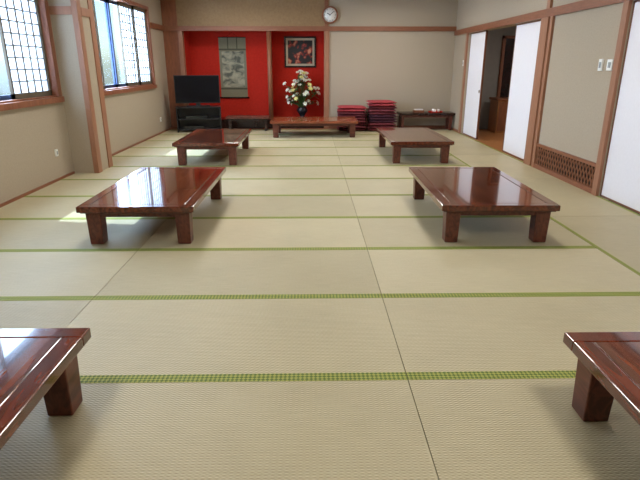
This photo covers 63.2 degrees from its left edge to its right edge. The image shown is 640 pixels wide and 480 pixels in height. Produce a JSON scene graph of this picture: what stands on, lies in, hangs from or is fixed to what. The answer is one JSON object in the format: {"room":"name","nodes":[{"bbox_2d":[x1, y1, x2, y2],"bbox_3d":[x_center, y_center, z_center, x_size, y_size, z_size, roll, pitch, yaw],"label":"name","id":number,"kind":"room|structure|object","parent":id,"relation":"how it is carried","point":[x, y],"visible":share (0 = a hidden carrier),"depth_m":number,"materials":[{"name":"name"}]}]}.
{"room":"japanese tatami room","nodes":[
{"label":"japanese tatami room","id":0,"kind":"room"},
{"bbox_2d":[0,0,170,203],"bbox_3d":[-3.389,-1.550,4.637,0.540,3.000,15.900,0,19,-1],"label":"wall","id":1,"kind":"structure","parent":0,"point":[29,136],"depth_m":7.07,"materials":[{"name":"beige paint"}]},
{"bbox_2d":[0,0,64,110],"bbox_3d":[-3.534,-1.878,4.529,0.250,1.610,4.770,0,19,-1],"label":"window","id":2,"kind":"structure","parent":1,"relation":"in","point":[26,35],"depth_m":6.35,"materials":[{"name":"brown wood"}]},
{"bbox_2d":[49,0,112,172],"bbox_3d":[-3.326,-2.439,7.199,0.365,2.950,0.570,0,19,-1],"label":"trim","id":3,"kind":"structure","parent":1,"relation":"attached to","point":[75,9],"depth_m":7.15,"materials":[{"name":"brown wood"}]},
{"bbox_2d":[0,127,171,207],"bbox_3d":[-3.449,-0.190,5.094,0.020,0.030,15.900,0,19,-1],"label":"baseboard","id":4,"kind":"structure","parent":1,"relation":"attached to","point":[137,143],"depth_m":6.78,"materials":[{"name":"brown wood"}]},
{"bbox_2d":[92,0,156,95],"bbox_3d":[-3.625,-3.464,9.244,0.250,1.610,3.820,0,19,-1],"label":"window","id":5,"kind":"structure","parent":1,"relation":"in","point":[133,17],"depth_m":10.01,"materials":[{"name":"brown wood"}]},
{"bbox_2d":[150,22,163,30],"bbox_3d":[-3.574,-4.682,11.420,0.040,0.110,0.960,0,19,-1],"label":"trim","id":6,"kind":"structure","parent":1,"relation":"attached to","point":[152,25],"depth_m":11.30,"materials":[{"name":"brown wood"}]},
{"bbox_2d":[183,31,193,104],"bbox_3d":[-3.221,-4.057,12.635,0.100,2.650,0.550,0,19,-1],"label":"wall","id":7,"kind":"structure","parent":0,"point":[186,33],"depth_m":12.45,"materials":[{"name":"red paint"}]},
{"bbox_2d":[189,31,323,116],"bbox_3d":[-1.538,-4.170,12.972,3.480,2.650,0.100,0,19,-1],"label":"wall","id":8,"kind":"structure","parent":0,"point":[204,46],"depth_m":12.91,"materials":[{"name":"red paint"}]},
{"bbox_2d":[218,32,249,97],"bbox_3d":[-2.146,-4.300,12.847,0.740,1.550,0.035,0,19,-1],"label":"scroll","id":9,"kind":"object","parent":8,"relation":"attached to","point":[232,50],"visible":0.97,"depth_m":12.86,"materials":[{"name":"paper"}]},
{"bbox_2d":[284,36,315,67],"bbox_3d":[-0.486,-4.613,12.767,0.780,0.720,0.035,0,19,-1],"label":"picture frame","id":10,"kind":"object","parent":8,"relation":"attached to","point":[299,51],"visible":1,"depth_m":12.77,"materials":[{"name":"paint"}]},
{"bbox_2d":[221,117,323,127],"bbox_3d":[-1.540,-2.909,12.963,3.260,0.265,0.720,0,19,-1],"label":"floor","id":11,"kind":"structure","parent":0,"point":[225,124],"depth_m":12.62,"materials":[{"name":"paint"}]},
{"bbox_2d":[271,31,273,116],"bbox_3d":[-1.191,-4.189,12.613,0.060,2.385,0.580,0,19,-1],"label":"wall","id":12,"kind":"structure","parent":0,"point":[271,31],"depth_m":12.76,"materials":[{"name":"red paint"}]},
{"bbox_2d":[160,0,457,127],"bbox_3d":[-0.251,-4.128,12.298,7.110,3.000,0.150,0,19,-1],"label":"wall","id":13,"kind":"structure","parent":0,"point":[411,69],"depth_m":12.09,"materials":[{"name":"beige paint"}]},
{"bbox_2d":[178,31,328,127],"bbox_3d":[-1.525,-3.780,12.360,3.480,2.200,0.150,0,19,-1],"label":"trim","id":14,"kind":"structure","parent":13,"relation":"attached to","point":[180,33],"depth_m":12.17,"materials":[{"name":"brown wood"}]},
{"bbox_2d":[266,31,272,118],"bbox_3d":[-1.185,-3.885,12.336,0.110,1.984,0.110,0,19,-1],"label":"trim","id":15,"kind":"structure","parent":13,"relation":"attached to","point":[268,33],"depth_m":12.28,"materials":[{"name":"brown wood"}]},
{"bbox_2d":[164,26,456,30],"bbox_3d":[-0.229,-4.856,11.951,6.750,0.100,0.045,0,19,-1],"label":"trim","id":16,"kind":"structure","parent":13,"relation":"attached to","point":[166,28],"depth_m":11.93,"materials":[{"name":"brown wood"}]},
{"bbox_2d":[322,6,337,23],"bbox_3d":[0.227,-5.122,11.835,0.380,0.380,0.050,0,19,-1],"label":"wall clock","id":17,"kind":"object","parent":13,"relation":"attached to","point":[329,13],"visible":1,"depth_m":11.83,"materials":[{"name":"brown wood"}]},
{"bbox_2d":[329,125,444,127],"bbox_3d":[1.671,-2.766,12.704,2.910,0.060,0.020,0,19,-1],"label":"baseboard","id":18,"kind":"structure","parent":13,"relation":"attached to","point":[396,126],"depth_m":12.70,"materials":[{"name":"brown wood"}]},
{"bbox_2d":[0,128,639,479],"bbox_3d":[1.126,-0.108,5.130,9.570,0.152,16.050,0,19,-1],"label":"floor","id":19,"kind":"structure","parent":0,"point":[318,320],"depth_m":3.16,"materials":[{"name":"wicker"}]},
{"bbox_2d":[0,328,90,449],"bbox_3d":[-1.512,0.844,1.522,1.000,0.345,1.800,0,19,-1],"label":"table","id":20,"kind":"object","parent":19,"relation":"on","point":[36,364],"visible":1,"depth_m":2.12,"materials":[{"name":"brown wood"}]},
{"bbox_2d":[76,167,225,243],"bbox_3d":[-1.552,-0.393,5.199,0.970,0.345,1.780,0,19,-1],"label":"table","id":21,"kind":"object","parent":19,"relation":"on","point":[177,192],"visible":1,"depth_m":4.61,"materials":[{"name":"brown wood"}]},
{"bbox_2d":[175,105,221,132],"bbox_3d":[-2.794,-2.808,12.045,1.000,0.560,0.400,-4,19,-10],"label":"tv stand","id":22,"kind":"object","parent":19,"relation":"on","point":[205,117],"visible":0.92,"depth_m":12.12,"materials":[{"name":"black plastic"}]},
{"bbox_2d":[173,75,219,106],"bbox_3d":[-2.794,-3.398,11.846,1.000,0.680,0.220,-4,19,-10],"label":"television","id":23,"kind":"object","parent":22,"relation":"on","point":[198,89],"visible":1,"depth_m":11.81,"materials":[{"name":"black plastic"}]},
{"bbox_2d":[172,129,251,164],"bbox_3d":[-1.740,-1.585,8.741,1.000,0.345,1.850,0,19,-1],"label":"table","id":24,"kind":"object","parent":19,"relation":"on","point":[199,139],"visible":1,"depth_m":8.00,"materials":[{"name":"brown wood"}]},
{"bbox_2d":[226,115,269,130],"bbox_3d":[-1.677,-2.752,12.233,1.000,0.330,0.420,0,19,-1],"label":"table","id":25,"kind":"object","parent":19,"relation":"on","point":[231,118],"visible":0.95,"depth_m":12.07,"materials":[{"name":"brown wood"}]},
{"bbox_2d":[270,117,357,137],"bbox_3d":[-0.131,-2.481,11.404,1.850,0.345,1.020,0,19,-1],"label":"table","id":26,"kind":"object","parent":19,"relation":"on","point":[350,122],"visible":1,"depth_m":10.97,"materials":[{"name":"brown wood"}]},
{"bbox_2d":[283,70,320,116],"bbox_3d":[-0.450,-3.568,12.743,0.934,1.150,0.516,0,19,-1],"label":"flower arrangement","id":27,"kind":"object","parent":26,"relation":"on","point":[301,109],"visible":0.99,"depth_m":12.68,"materials":[{"name":"plant"}]},
{"bbox_2d":[336,105,366,130],"bbox_3d":[0.737,-2.873,12.220,0.721,0.560,0.652,0,19,-1],"label":"cushions","id":28,"kind":"object","parent":19,"relation":"on","point":[357,111],"visible":0.76,"depth_m":11.94,"materials":[{"name":"red fabric"}]},
{"bbox_2d":[366,100,397,130],"bbox_3d":[1.434,-2.923,12.180,0.721,0.682,0.684,0,19,-1],"label":"cushions","id":29,"kind":"object","parent":19,"relation":"on","point":[381,112],"visible":0.94,"depth_m":11.93,"materials":[{"name":"red fabric"}]},
{"bbox_2d":[376,128,453,162],"bbox_3d":[1.557,-1.646,8.921,0.980,0.345,1.900,0,19,-1],"label":"table","id":30,"kind":"object","parent":19,"relation":"on","point":[399,138],"visible":1,"depth_m":8.20,"materials":[{"name":"brown wood"}]},
{"bbox_2d":[396,111,455,129],"bbox_3d":[2.492,-2.826,12.341,1.300,0.400,0.480,0,19,-1],"label":"side table","id":31,"kind":"object","parent":19,"relation":"on","point":[448,115],"visible":0.91,"depth_m":12.14,"materials":[{"name":"wood"}]},
{"bbox_2d":[413,109,423,112],"bbox_3d":[2.322,-3.051,12.262,0.240,0.075,0.160,0,19,-1],"label":"tissue box","id":32,"kind":"object","parent":31,"relation":"on","point":[414,110],"visible":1,"depth_m":12.19,"materials":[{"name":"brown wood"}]},
{"bbox_2d":[428,109,442,112],"bbox_3d":[2.722,-3.051,12.269,0.340,0.070,0.340,0,19,-1],"label":"tray","id":33,"kind":"object","parent":31,"relation":"on","point":[433,110],"visible":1,"depth_m":12.20,"materials":[{"name":"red plastic"}]},
{"bbox_2d":[409,167,560,241],"bbox_3d":[1.518,-0.401,5.223,0.990,0.345,1.740,0,19,0],"label":"table","id":34,"kind":"object","parent":19,"relation":"on","point":[457,191],"visible":1,"depth_m":4.68,"materials":[{"name":"brown wood"}]},
{"bbox_2d":[488,97,507,132],"bbox_3d":[4.476,-2.914,12.107,0.960,0.760,0.618,0,19,-1],"label":"base cabinet","id":35,"kind":"object","parent":19,"relation":"on","point":[498,105],"visible":0.22,"depth_m":11.91,"materials":[{"name":"brown wood"}]},
{"bbox_2d":[563,332,639,425],"bbox_3d":[1.589,0.849,1.508,1.000,0.345,1.780,0,19,-1],"label":"table","id":36,"kind":"object","parent":19,"relation":"on","point":[608,363],"visible":1,"depth_m":2.17,"materials":[{"name":"brown wood"}]},
{"bbox_2d":[479,26,515,128],"bbox_3d":[4.536,-3.950,12.318,2.460,2.650,0.100,0,19,-1],"label":"wall","id":37,"kind":"structure","parent":0,"point":[494,38],"depth_m":12.23,"materials":[{"name":"beige paint"}]},
{"bbox_2d":[496,36,514,96],"bbox_3d":[4.698,-3.708,12.305,0.960,2.100,0.075,0,19,-1],"label":"door","id":38,"kind":"structure","parent":37,"relation":"in","point":[507,49],"depth_m":12.17,"materials":[{"name":"brown wood"}]},
{"bbox_2d":[450,0,634,199],"bbox_3d":[3.370,-1.589,4.753,0.160,3.000,15.900,0,19,-1],"label":"wall","id":39,"kind":"structure","parent":0,"point":[576,94],"depth_m":6.75,"materials":[{"name":"beige paint"}]},
{"bbox_2d":[463,30,487,138],"bbox_3d":[3.233,-3.235,10.895,0.038,2.095,0.995,0,19,-1],"label":"door","id":40,"kind":"structure","parent":39,"relation":"in","point":[478,43],"depth_m":10.82,"materials":[{"name":"paper"}]},
{"bbox_2d":[502,20,540,160],"bbox_3d":[3.281,-2.394,8.399,0.038,2.095,1.155,0,19,-1],"label":"door","id":41,"kind":"structure","parent":39,"relation":"in","point":[527,34],"depth_m":8.44,"materials":[{"name":"paper"}]},
{"bbox_2d":[451,128,595,192],"bbox_3d":[3.193,-1.820,9.421,0.030,0.360,6.900,0,19,-1],"label":"baseboard","id":42,"kind":"structure","parent":39,"relation":"attached to","point":[552,173],"depth_m":6.86,"materials":[{"name":"brown wood"}]},
{"bbox_2d":[454,0,632,35],"bbox_3d":[3.270,-2.250,4.508,0.040,0.110,15.860,0,19,-1],"label":"trim","id":43,"kind":"structure","parent":39,"relation":"attached to","point":[582,5],"depth_m":7.40,"materials":[{"name":"brown wood"}]},
{"bbox_2d":[458,0,631,195],"bbox_3d":[3.253,-1.947,5.739,0.035,2.950,11.800,0,19,-1],"label":"trim","id":44,"kind":"structure","parent":39,"relation":"attached to","point":[547,23],"depth_m":7.38,"materials":[{"name":"brown wood"}]},
{"bbox_2d":[535,146,594,187],"bbox_3d":[3.245,-1.000,6.954,0.019,0.260,1.700,0,19,-1],"label":"air vent","id":45,"kind":"object","parent":39,"relation":"in","point":[582,173],"visible":0.98,"depth_m":6.83,"materials":[{"name":"brown wood"}]},
{"bbox_2d":[597,59,603,70],"bbox_3d":[3.253,-2.029,6.028,0.024,0.130,0.075,0,19,-1],"label":"light switch","id":46,"kind":"object","parent":39,"relation":"attached to","point":[601,61],"visible":1,"depth_m":6.01,"materials":[{"name":"white plastic"}]},
{"bbox_2d":[606,59,613,70],"bbox_3d":[3.257,-1.965,5.838,0.024,0.120,0.110,0,19,-1],"label":"light switch","id":47,"kind":"object","parent":39,"relation":"attached to","point":[609,67],"visible":1,"depth_m":5.83,"materials":[{"name":"white plastic"}]},
{"bbox_2d":[600,0,639,213],"bbox_3d":[3.324,-1.209,4.878,0.038,2.095,1.895,0,19,-1],"label":"door","id":48,"kind":"structure","parent":39,"relation":"in","point":[621,178],"depth_m":5.57,"materials":[{"name":"paper"}]}
]}

